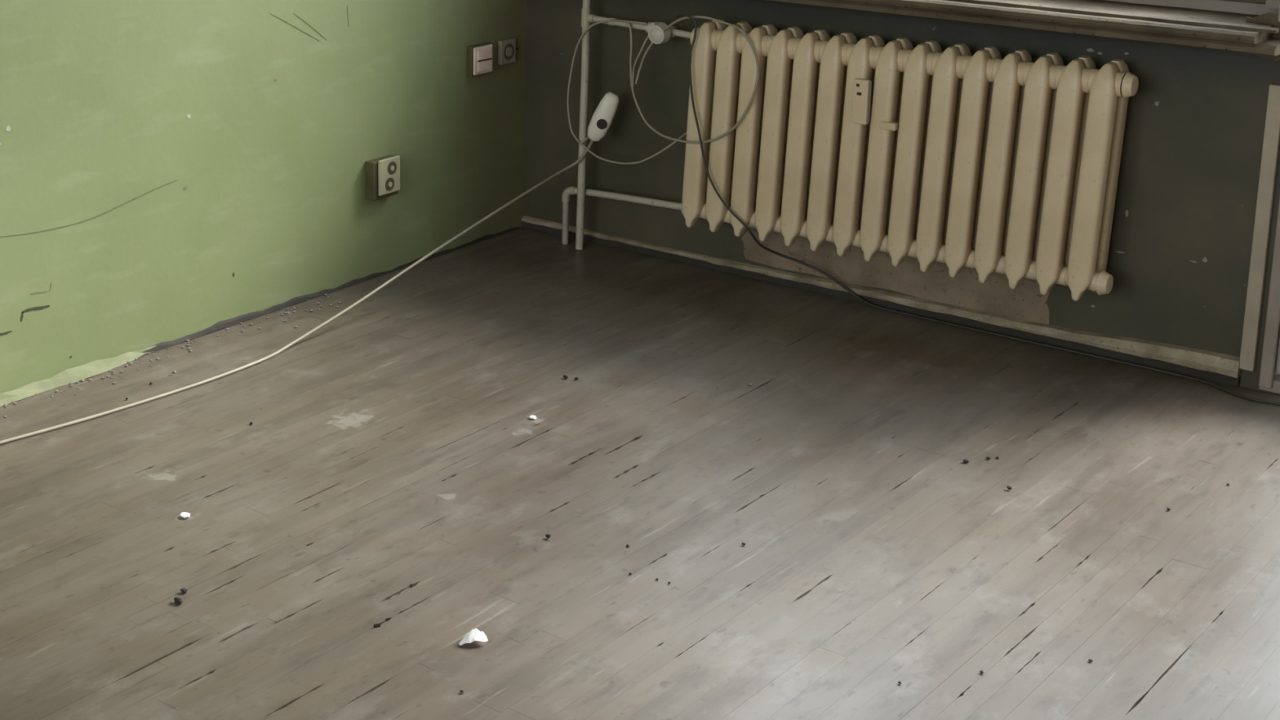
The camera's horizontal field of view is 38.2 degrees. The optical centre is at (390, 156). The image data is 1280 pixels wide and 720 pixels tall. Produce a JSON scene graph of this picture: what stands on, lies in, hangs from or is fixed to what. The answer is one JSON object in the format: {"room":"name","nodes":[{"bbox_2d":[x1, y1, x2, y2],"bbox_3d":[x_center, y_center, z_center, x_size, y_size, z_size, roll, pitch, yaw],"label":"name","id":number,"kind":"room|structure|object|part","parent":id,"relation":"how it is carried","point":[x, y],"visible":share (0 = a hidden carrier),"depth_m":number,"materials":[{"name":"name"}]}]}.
{"room":"empty room","nodes":[
{"label":"empty room","id":0,"kind":"room"},
{"bbox_2d":[0,0,525,393],"bbox_3d":[-1.756,-0.984,3.138,0.201,3.900,6.950,12,18,41],"label":"wall","id":1,"kind":"structure","parent":0,"point":[171,170],"depth_m":4.72,"materials":[{"name":"green paint"}]},
{"bbox_2d":[0,226,520,406],"bbox_3d":[-0.802,0.538,4.401,0.036,0.032,3.640,12,18,41],"label":"baseboard","id":2,"kind":"structure","parent":1,"relation":"attached to","point":[73,375],"depth_m":4.59,"materials":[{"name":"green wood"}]},
{"bbox_2d":[364,155,399,200],"bbox_3d":[-0.022,0.058,5.175,0.044,0.115,0.105,12,18,41],"label":"wall socket","id":3,"kind":"object","parent":1,"relation":"attached to","point":[383,173],"visible":1,"depth_m":5.15,"materials":[{"name":"beige plastic"}]},
{"bbox_2d":[467,42,493,76],"bbox_3d":[0.270,-0.292,5.438,0.030,0.090,0.094,12,18,41],"label":"light switch","id":4,"kind":"object","parent":1,"relation":"attached to","point":[480,56],"visible":1,"depth_m":5.42,"materials":[{"name":"plastic"}]},
{"bbox_2d":[497,37,515,65],"bbox_3d":[0.354,-0.321,5.536,0.018,0.074,0.072,12,18,41],"label":"wall socket","id":5,"kind":"object","parent":1,"relation":"attached to","point":[506,47],"visible":1,"depth_m":5.52,"materials":[{"name":"grey plastic"}]},
{"bbox_2d":[0,226,1279,719],"bbox_3d":[0.217,1.262,1.768,5.200,0.150,6.400,12,18,41],"label":"floor","id":6,"kind":"structure","parent":0,"point":[393,493],"depth_m":3.64,"materials":[{"name":"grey wood"}]},
{"bbox_2d":[4,293,341,417],"bbox_3d":[-0.689,0.545,4.427,0.158,0.005,1.680,12,18,41],"label":"crumbs","id":7,"kind":"object","parent":6,"relation":"on","point":[310,310],"visible":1,"depth_m":4.66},
{"bbox_2d":[173,596,182,604],"bbox_3d":[-0.388,0.809,3.315,0.017,0.011,0.015,3,14,12],"label":"crumb","id":8,"kind":"object","parent":6,"relation":"on","point":[178,600],"visible":1,"depth_m":3.31,"materials":[{"name":"grey stone"}]},
{"bbox_2d":[180,588,186,594],"bbox_3d":[-0.382,0.800,3.354,0.013,0.010,0.012,12,18,41],"label":"crumb","id":9,"kind":"object","parent":6,"relation":"on","point":[184,591],"visible":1,"depth_m":3.35,"materials":[{"name":"grey stone"}]},
{"bbox_2d":[180,511,190,518],"bbox_3d":[-0.416,0.724,3.672,0.024,0.008,0.019,12,18,41],"label":"chip","id":10,"kind":"object","parent":6,"relation":"on","point":[183,514],"visible":1,"depth_m":3.67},
{"bbox_2d":[0,15,759,444],"bbox_3d":[-0.217,0.102,4.627,2.584,0.766,0.682,-8,16,-29],"label":"extension cord","id":11,"kind":"object","parent":6,"relation":"on","point":[602,119],"visible":0.95,"depth_m":5.13,"materials":[{"name":"white plastic"}]},
{"bbox_3d":[-0.289,0.321,4.588,0.094,0.358,2.439,13,19,43],"label":"cord","id":12,"kind":"part","parent":11,"relation":"part of","materials":[{"name":"white plastic"}]},
{"bbox_2d":[458,628,488,645],"bbox_3d":[0.141,0.834,3.161,0.048,0.027,0.037,-5,14,-20],"label":"paper scrap","id":13,"kind":"object","parent":6,"relation":"on","point":[475,634],"visible":1,"depth_m":3.15,"materials":[{"name":"white paper"}]},
{"bbox_2d":[529,414,537,418],"bbox_3d":[0.326,0.598,4.172,0.016,0.007,0.016,12,18,41],"label":"chip","id":14,"kind":"object","parent":6,"relation":"on","point":[531,416],"visible":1,"depth_m":4.17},
{"bbox_2d":[575,0,691,249],"bbox_3d":[0.690,-1.511,4.913,0.422,3.750,0.082,12,18,41],"label":"supply pipe","id":15,"kind":"object","parent":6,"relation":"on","point":[656,35],"visible":0.97,"depth_m":5.35,"materials":[{"name":"grey metal"}]},
{"bbox_3d":[0.752,-0.348,5.113,0.061,0.062,0.036,12,18,41],"label":"valve knob","id":16,"kind":"part","parent":15,"relation":"part of","materials":[{"name":"white plastic"}]},
{"bbox_2d":[675,13,1279,405],"bbox_3d":[1.552,0.101,4.561,1.898,0.767,0.147,10,17,38],"label":"cable","id":17,"kind":"object","parent":6,"relation":"on","point":[680,15],"visible":1,"depth_m":4.86,"materials":[{"name":"black rubber"}]},
{"bbox_2d":[524,0,1279,395],"bbox_3d":[2.456,-1.168,3.760,5.200,3.900,0.356,12,18,41],"label":"wall","id":18,"kind":"structure","parent":0,"point":[1180,251],"depth_m":4.65,"materials":[{"name":"grey paint"}]},
{"bbox_2d":[520,215,1241,386],"bbox_3d":[1.216,0.350,5.030,2.160,0.069,0.030,12,18,41],"label":"baseboard","id":19,"kind":"structure","parent":18,"relation":"attached to","point":[1211,366],"depth_m":4.74,"materials":[{"name":"brown wood"}]},
{"bbox_2d":[680,18,1138,301],"bbox_3d":[1.315,-0.021,4.743,1.222,0.602,0.164,12,18,41],"label":"radiator","id":20,"kind":"object","parent":18,"relation":"attached to","point":[1010,166],"visible":0.99,"depth_m":4.63,"materials":[{"name":"beige metal"}]},
{"bbox_2d":[561,186,681,244],"bbox_3d":[0.691,0.196,5.378,0.039,0.212,0.468,-13,19,-43],"label":"pipe","id":21,"kind":"object","parent":20,"relation":"attached to","point":[571,190],"visible":0.98,"depth_m":5.42,"materials":[{"name":"grey metal"}]},
{"bbox_2d":[851,78,871,124],"bbox_3d":[1.210,-0.143,4.679,0.044,0.117,0.019,12,18,41],"label":"meter","id":22,"kind":"object","parent":20,"relation":"attached to","point":[861,97],"visible":1,"depth_m":4.67,"materials":[{"name":"beige plastic"}]},
{"bbox_2d":[879,120,897,131],"bbox_3d":[1.274,-0.080,4.654,0.044,0.020,0.018,12,18,41],"label":"clip","id":23,"kind":"object","parent":20,"relation":"attached to","point":[890,126],"visible":1,"depth_m":4.64,"materials":[{"name":"beige plastic"}]},
{"bbox_2d":[765,0,1279,56],"bbox_3d":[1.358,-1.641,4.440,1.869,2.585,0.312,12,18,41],"label":"windowsill","id":24,"kind":"structure","parent":18,"relation":"in","point":[1216,24],"depth_m":4.33,"materials":[{"name":"paint"}]},
{"bbox_3d":[1.339,-0.421,4.713,1.783,0.033,0.240,12,18,41],"label":"sill","id":25,"kind":"part","parent":24,"relation":"part of","materials":[{"name":"paint"}]},
{"bbox_3d":[1.435,-1.655,4.498,1.834,2.585,0.120,12,18,41],"label":"frame","id":26,"kind":"part","parent":24,"relation":"part of","materials":[{"name":"paint"}]},
{"bbox_3d":[1.734,-1.611,4.232,0.848,2.446,0.050,12,18,41],"label":"sash","id":27,"kind":"part","parent":24,"relation":"part of","materials":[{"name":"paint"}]},
{"bbox_2d":[1239,5,1279,393],"bbox_3d":[2.634,-1.003,3.497,1.539,3.398,0.178,12,18,41],"label":"door","id":28,"kind":"structure","parent":18,"relation":"in","point":[1269,375],"depth_m":4.25,"materials":[{"name":"beige paint"}]},
{"bbox_3d":[2.652,-1.000,3.483,1.493,3.398,0.174,12,18,41],"label":"frame","id":29,"kind":"part","parent":28,"relation":"part of","materials":[{"name":"paint"}]},
{"bbox_3d":[2.032,-1.533,3.840,0.030,2.519,0.056,12,18,41],"label":"casing","id":30,"kind":"part","parent":28,"relation":"part of","materials":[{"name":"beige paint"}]}
]}

